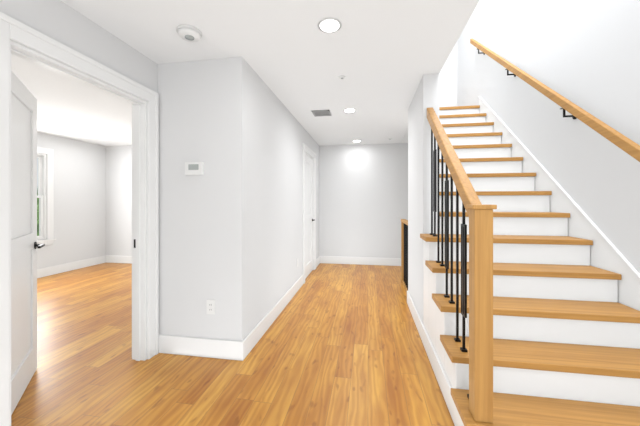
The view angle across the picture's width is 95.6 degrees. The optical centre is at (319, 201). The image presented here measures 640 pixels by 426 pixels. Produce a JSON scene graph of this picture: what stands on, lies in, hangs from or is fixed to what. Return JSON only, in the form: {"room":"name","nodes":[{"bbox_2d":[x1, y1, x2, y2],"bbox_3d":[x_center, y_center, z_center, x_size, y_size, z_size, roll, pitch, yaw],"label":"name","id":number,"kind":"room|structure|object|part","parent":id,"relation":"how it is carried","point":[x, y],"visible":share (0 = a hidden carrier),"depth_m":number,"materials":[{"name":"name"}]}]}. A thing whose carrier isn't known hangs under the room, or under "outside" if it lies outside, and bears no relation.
{"room":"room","nodes":[
{"label":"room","id":0,"kind":"room"},
{"bbox_2d":[37,132,105,268],"bbox_3d":[-4.952,0.050,3.759,0.120,2.440,5.000,0,0,9],"label":"wall","id":1,"kind":"structure","parent":0,"point":[79,200],"depth_m":5.47,"materials":[{"name":"white paint"}]},
{"bbox_2d":[37,147,55,244],"bbox_3d":[-4.800,-0.090,4.525,0.168,1.660,1.160,0,0,9],"label":"window","id":2,"kind":"structure","parent":1,"relation":"in","point":[41,195],"depth_m":4.96,"materials":[{"name":"white wood"}]},
{"bbox_2d":[37,255,105,277],"bbox_3d":[-4.885,1.195,3.748,0.016,0.150,4.758,0,0,9],"label":"baseboard","id":3,"kind":"structure","parent":1,"relation":"attached to","point":[53,270],"depth_m":5.34,"materials":[{"name":"white wood"}]},
{"bbox_2d":[0,0,157,101],"bbox_3d":[-1.567,0.050,1.679,0.120,2.440,8.000,0,0,9],"label":"wall","id":4,"kind":"structure","parent":0,"point":[60,21],"depth_m":1.81,"materials":[{"name":"white paint"}]},
{"bbox_2d":[11,71,44,414],"bbox_3d":[-1.921,0.242,1.829,0.143,2.040,0.872,0,0,-34],"label":"door","id":5,"kind":"structure","parent":4,"relation":"in","point":[24,245],"depth_m":1.93,"materials":[{"name":"white wood"}]},
{"bbox_3d":[-2.099,0.322,2.098,0.143,0.054,0.152,0,0,-34],"label":"handle","id":6,"kind":"part","parent":5,"relation":"part of","materials":[{"name":"black metal"}]},
{"bbox_2d":[0,12,158,425],"bbox_3d":[-1.531,0.180,1.895,0.176,2.180,1.120,0,0,9],"label":"door frame","id":7,"kind":"structure","parent":4,"relation":"attached to","point":[11,28],"depth_m":2.05,"materials":[{"name":"white wood"}]},
{"bbox_2d":[106,145,131,255],"bbox_3d":[-2.739,0.050,5.866,3.560,2.440,0.120,0,0,9],"label":"wall","id":8,"kind":"structure","parent":0,"point":[118,200],"depth_m":6.04,"materials":[{"name":"white paint"}]},
{"bbox_2d":[106,255,131,263],"bbox_3d":[-2.742,1.195,5.798,3.542,0.150,0.016,0,0,9],"label":"baseboard","id":9,"kind":"structure","parent":8,"relation":"attached to","point":[118,259],"depth_m":6.03,"materials":[{"name":"white wood"}]},
{"bbox_2d":[158,57,247,340],"bbox_3d":[-0.992,0.050,2.455,0.760,2.440,0.120,0,0,9],"label":"wall","id":10,"kind":"structure","parent":0,"point":[203,219],"depth_m":2.39,"materials":[{"name":"white paint"}]},
{"bbox_2d":[185,162,203,174],"bbox_3d":[-1.034,-0.275,2.386,0.156,0.104,0.028,0,0,9],"label":"thermostat","id":11,"kind":"object","parent":10,"relation":"attached to","point":[194,168],"visible":1,"depth_m":2.38,"materials":[{"name":"white plastic"}]},
{"bbox_2d":[159,335,243,360],"bbox_3d":[-0.978,1.191,2.384,0.748,0.154,0.016,0,0,9],"label":"baseboard","id":12,"kind":"structure","parent":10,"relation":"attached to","point":[206,347],"depth_m":2.37,"materials":[{"name":"white wood"}]},
{"bbox_2d":[207,300,214,313],"bbox_3d":[-0.894,0.860,2.373,0.072,0.116,0.008,0,0,9],"label":"electrical outlet plate","id":13,"kind":"object","parent":10,"relation":"attached to","point":[210,306],"visible":1,"depth_m":2.37,"materials":[{"name":"white plastic"}]},
{"bbox_2d":[11,263,454,425],"bbox_3d":[-1.562,1.320,2.017,7.380,0.100,8.670,0,0,9],"label":"floor","id":14,"kind":"structure","parent":0,"point":[339,345],"depth_m":2.23,"materials":[{"name":"brown wood"}]},
{"bbox_2d":[401,219,407,292],"bbox_3d":[1.243,0.770,4.141,0.070,1.000,0.973,0,0,9],"label":"guard railing","id":15,"kind":"object","parent":14,"relation":"on","point":[404,251],"visible":0.5,"depth_m":4.38,"materials":[{"name":"brown wood"}]},
{"bbox_2d":[420,105,639,425],"bbox_3d":[1.575,-0.102,2.932,1.210,2.744,3.300,0,0,9],"label":"staircase","id":16,"kind":"structure","parent":14,"relation":"on","point":[566,338],"depth_m":1.91,"materials":[{"name":"white wood"}]},
{"bbox_2d":[430,129,433,234],"bbox_3d":[0.989,-0.202,2.563,0.032,0.982,0.032,0,0,9],"label":"baluster","id":17,"kind":"object","parent":16,"relation":"on","point":[431,233],"visible":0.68,"depth_m":2.56,"materials":[{"name":"black metal"}]},
{"bbox_2d":[432,136,436,235],"bbox_3d":[0.970,-0.158,2.450,0.032,0.894,0.069,0,0,9],"label":"baluster","id":18,"kind":"object","parent":16,"relation":"on","point":[435,180],"visible":0.96,"depth_m":2.44,"materials":[{"name":"black metal"}]},
{"bbox_2d":[436,143,440,262],"bbox_3d":[0.950,-0.013,2.326,0.032,0.996,0.032,0,0,9],"label":"baluster","id":19,"kind":"object","parent":16,"relation":"on","point":[437,261],"visible":0.82,"depth_m":2.32,"materials":[{"name":"black metal"}]},
{"bbox_2d":[440,153,444,265],"bbox_3d":[0.929,0.035,2.203,0.032,0.901,0.032,0,0,9],"label":"baluster","id":20,"kind":"object","parent":16,"relation":"on","point":[441,264],"visible":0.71,"depth_m":2.20,"materials":[{"name":"black metal"}]},
{"bbox_2d":[444,165,449,297],"bbox_3d":[0.909,0.180,2.079,0.032,1.002,0.069,0,0,9],"label":"baluster","id":21,"kind":"object","parent":16,"relation":"on","point":[447,226],"visible":0.96,"depth_m":2.07,"materials":[{"name":"black metal"}]},
{"bbox_2d":[449,174,454,303],"bbox_3d":[0.888,0.228,1.956,0.032,0.907,0.032,0,0,9],"label":"baluster","id":22,"kind":"object","parent":16,"relation":"on","point":[451,301],"visible":0.79,"depth_m":1.95,"materials":[{"name":"black metal"}]},
{"bbox_2d":[454,188,460,341],"bbox_3d":[0.868,0.373,1.833,0.032,1.008,0.032,0,0,9],"label":"baluster","id":23,"kind":"object","parent":16,"relation":"on","point":[457,339],"visible":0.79,"depth_m":1.83,"materials":[{"name":"black metal"}]},
{"bbox_2d":[460,202,467,351],"bbox_3d":[0.848,0.420,1.710,0.032,0.913,0.069,0,0,9],"label":"baluster","id":24,"kind":"object","parent":16,"relation":"on","point":[463,272],"visible":0.96,"depth_m":1.70,"materials":[{"name":"black metal"}]},
{"bbox_2d":[466,204,496,422],"bbox_3d":[0.805,0.543,1.453,0.109,1.060,0.109,0,0,9],"label":"newel post","id":25,"kind":"object","parent":16,"relation":"on","point":[481,313],"visible":0.98,"depth_m":1.41,"materials":[{"name":"brown wood"}]},
{"bbox_2d":[427,107,481,216],"bbox_3d":[0.908,-0.374,2.073,0.058,0.978,1.168,0,0,9],"label":"stair handrail","id":26,"kind":"object","parent":25,"relation":"attached to","point":[465,188],"visible":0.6,"depth_m":1.87,"materials":[{"name":"brown wood"}]},
{"bbox_2d":[11,0,479,145],"bbox_3d":[-2.144,-1.230,2.114,6.200,0.120,8.670,0,0,9],"label":"ceiling","id":27,"kind":"structure","parent":0,"point":[382,56],"depth_m":2.30,"materials":[{"name":"white paint"}]},
{"bbox_2d":[177,25,201,41],"bbox_3d":[-0.896,-1.148,1.993,0.160,0.044,0.160,0,0,9],"label":"smoke detector","id":28,"kind":"object","parent":27,"relation":"attached to","point":[188,33],"visible":0.98,"depth_m":1.96,"materials":[{"name":"white plastic"}]},
{"bbox_2d":[311,110,330,116],"bbox_3d":[0.022,-1.165,3.808,0.230,0.010,0.230,0,0,9],"label":"ceiling vent","id":29,"kind":"object","parent":27,"relation":"in","point":[316,113],"visible":1,"depth_m":3.80,"materials":[{"name":"grey metal"}]},
{"bbox_2d":[318,18,341,32],"bbox_3d":[0.064,-1.165,1.915,0.160,0.010,0.160,0,0,9],"label":"recessed light","id":30,"kind":"object","parent":27,"relation":"in","point":[329,25],"visible":1,"depth_m":1.91,"materials":[{"name":"white plastic"}]},
{"bbox_2d":[343,108,355,111],"bbox_3d":[0.377,-1.165,3.688,0.160,0.010,0.160,0,0,9],"label":"recessed light","id":31,"kind":"object","parent":27,"relation":"in","point":[349,110],"visible":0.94,"depth_m":3.68,"materials":[{"name":"white plastic"}]},
{"bbox_2d":[248,64,318,333],"bbox_3d":[-0.361,0.050,4.312,0.120,2.440,3.750,0,0,9],"label":"wall","id":32,"kind":"structure","parent":0,"point":[278,135],"depth_m":3.08,"materials":[{"name":"white paint"}]},
{"bbox_2d":[243,274,303,358],"bbox_3d":[-0.440,1.195,3.417,0.016,0.150,2.197,0,0,9],"label":"baseboard","id":33,"kind":"structure","parent":32,"relation":"attached to","point":[255,334],"depth_m":2.94,"materials":[{"name":"white wood"}]},
{"bbox_2d":[305,154,312,278],"bbox_3d":[-0.214,0.238,5.012,0.035,2.048,0.774,0,0,9],"label":"hall door","id":34,"kind":"structure","parent":32,"relation":"in","point":[308,214],"depth_m":5.06,"materials":[{"name":"white wood"}]},
{"bbox_2d":[303,143,315,283],"bbox_3d":[-0.230,0.180,5.015,0.147,2.180,1.020,0,0,9],"label":"door frame","id":35,"kind":"structure","parent":32,"relation":"attached to","point":[309,151],"depth_m":5.28,"materials":[{"name":"white wood"}]},
{"bbox_2d":[316,256,319,266],"bbox_3d":[-0.051,1.195,5.763,0.016,0.150,0.511,0,0,9],"label":"baseboard","id":36,"kind":"structure","parent":32,"relation":"attached to","point":[317,261],"depth_m":5.80,"materials":[{"name":"white wood"}]},
{"bbox_2d":[319,42,456,257],"bbox_3d":[1.386,-1.320,5.862,2.820,5.180,0.120,0,0,9],"label":"wall","id":37,"kind":"structure","parent":0,"point":[363,200],"depth_m":5.88,"materials":[{"name":"white paint"}]},
{"bbox_2d":[320,256,400,265],"bbox_3d":[1.316,1.195,5.805,2.698,0.150,0.016,0,0,9],"label":"baseboard","id":38,"kind":"structure","parent":37,"relation":"attached to","point":[361,260],"depth_m":5.88,"materials":[{"name":"white wood"}]},
{"bbox_2d":[401,131,407,142],"bbox_3d":[2.033,-1.322,5.112,1.054,0.304,1.146,0,0,9],"label":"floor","id":39,"kind":"structure","parent":0,"point":[405,139],"depth_m":5.43,"materials":[{"name":"white"}]},
{"bbox_2d":[408,73,438,322],"bbox_3d":[0.836,-1.320,1.559,0.140,5.180,8.550,0,0,9],"label":"wall","id":40,"kind":"structure","parent":0,"point":[426,96],"depth_m":2.85,"materials":[{"name":"white paint"}]},
{"bbox_2d":[407,291,463,425],"bbox_3d":[0.921,1.195,2.549,0.016,0.150,2.269,0,0,9],"label":"baseboard","id":41,"kind":"structure","parent":40,"relation":"attached to","point":[442,379],"depth_m":2.08,"materials":[{"name":"white wood"}]},
{"bbox_2d":[457,0,639,272],"bbox_3d":[2.020,-1.320,1.424,0.120,5.180,8.670,0,0,9],"label":"wall","id":42,"kind":"structure","parent":0,"point":[584,55],"depth_m":2.43,"materials":[{"name":"white paint"}]},
{"bbox_2d":[478,96,639,310],"bbox_3d":[2.178,-0.180,2.822,0.023,2.900,3.320,0,0,9],"label":"trim","id":43,"kind":"structure","parent":42,"relation":"attached to","point":[606,254],"depth_m":2.36,"materials":[{"name":"white wood"}]},
{"bbox_2d":[560,108,576,118],"bbox_3d":[2.070,-0.737,2.414,0.102,0.102,0.060,0,0,9],"label":"bracket","id":44,"kind":"object","parent":42,"relation":"attached to","point":[565,115],"visible":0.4,"depth_m":2.41,"materials":[{"name":"black metal"}]},
{"label":"outside","id":45,"kind":"structure","parent":0,"visible":0},
{"bbox_2d":[37,158,38,235],"bbox_3d":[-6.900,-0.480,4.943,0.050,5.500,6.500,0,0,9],"label":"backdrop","id":46,"kind":"structure","parent":45,"point":[37,203],"depth_m":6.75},
{"bbox_3d":[1.912,0.024,1.457,0.102,0.102,0.060,0,0,9],"label":"bracket","id":47,"kind":"object","parent":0,"visible":0},
{"bbox_2d":[470,39,639,161],"bbox_3d":[2.089,-1.073,2.731,0.042,3.026,3.770,0,0,9],"label":"stair handrail","id":48,"kind":"object","parent":47,"relation":"attached to","point":[630,147],"depth_m":2.29,"materials":[{"name":"brown wood"}]}
]}

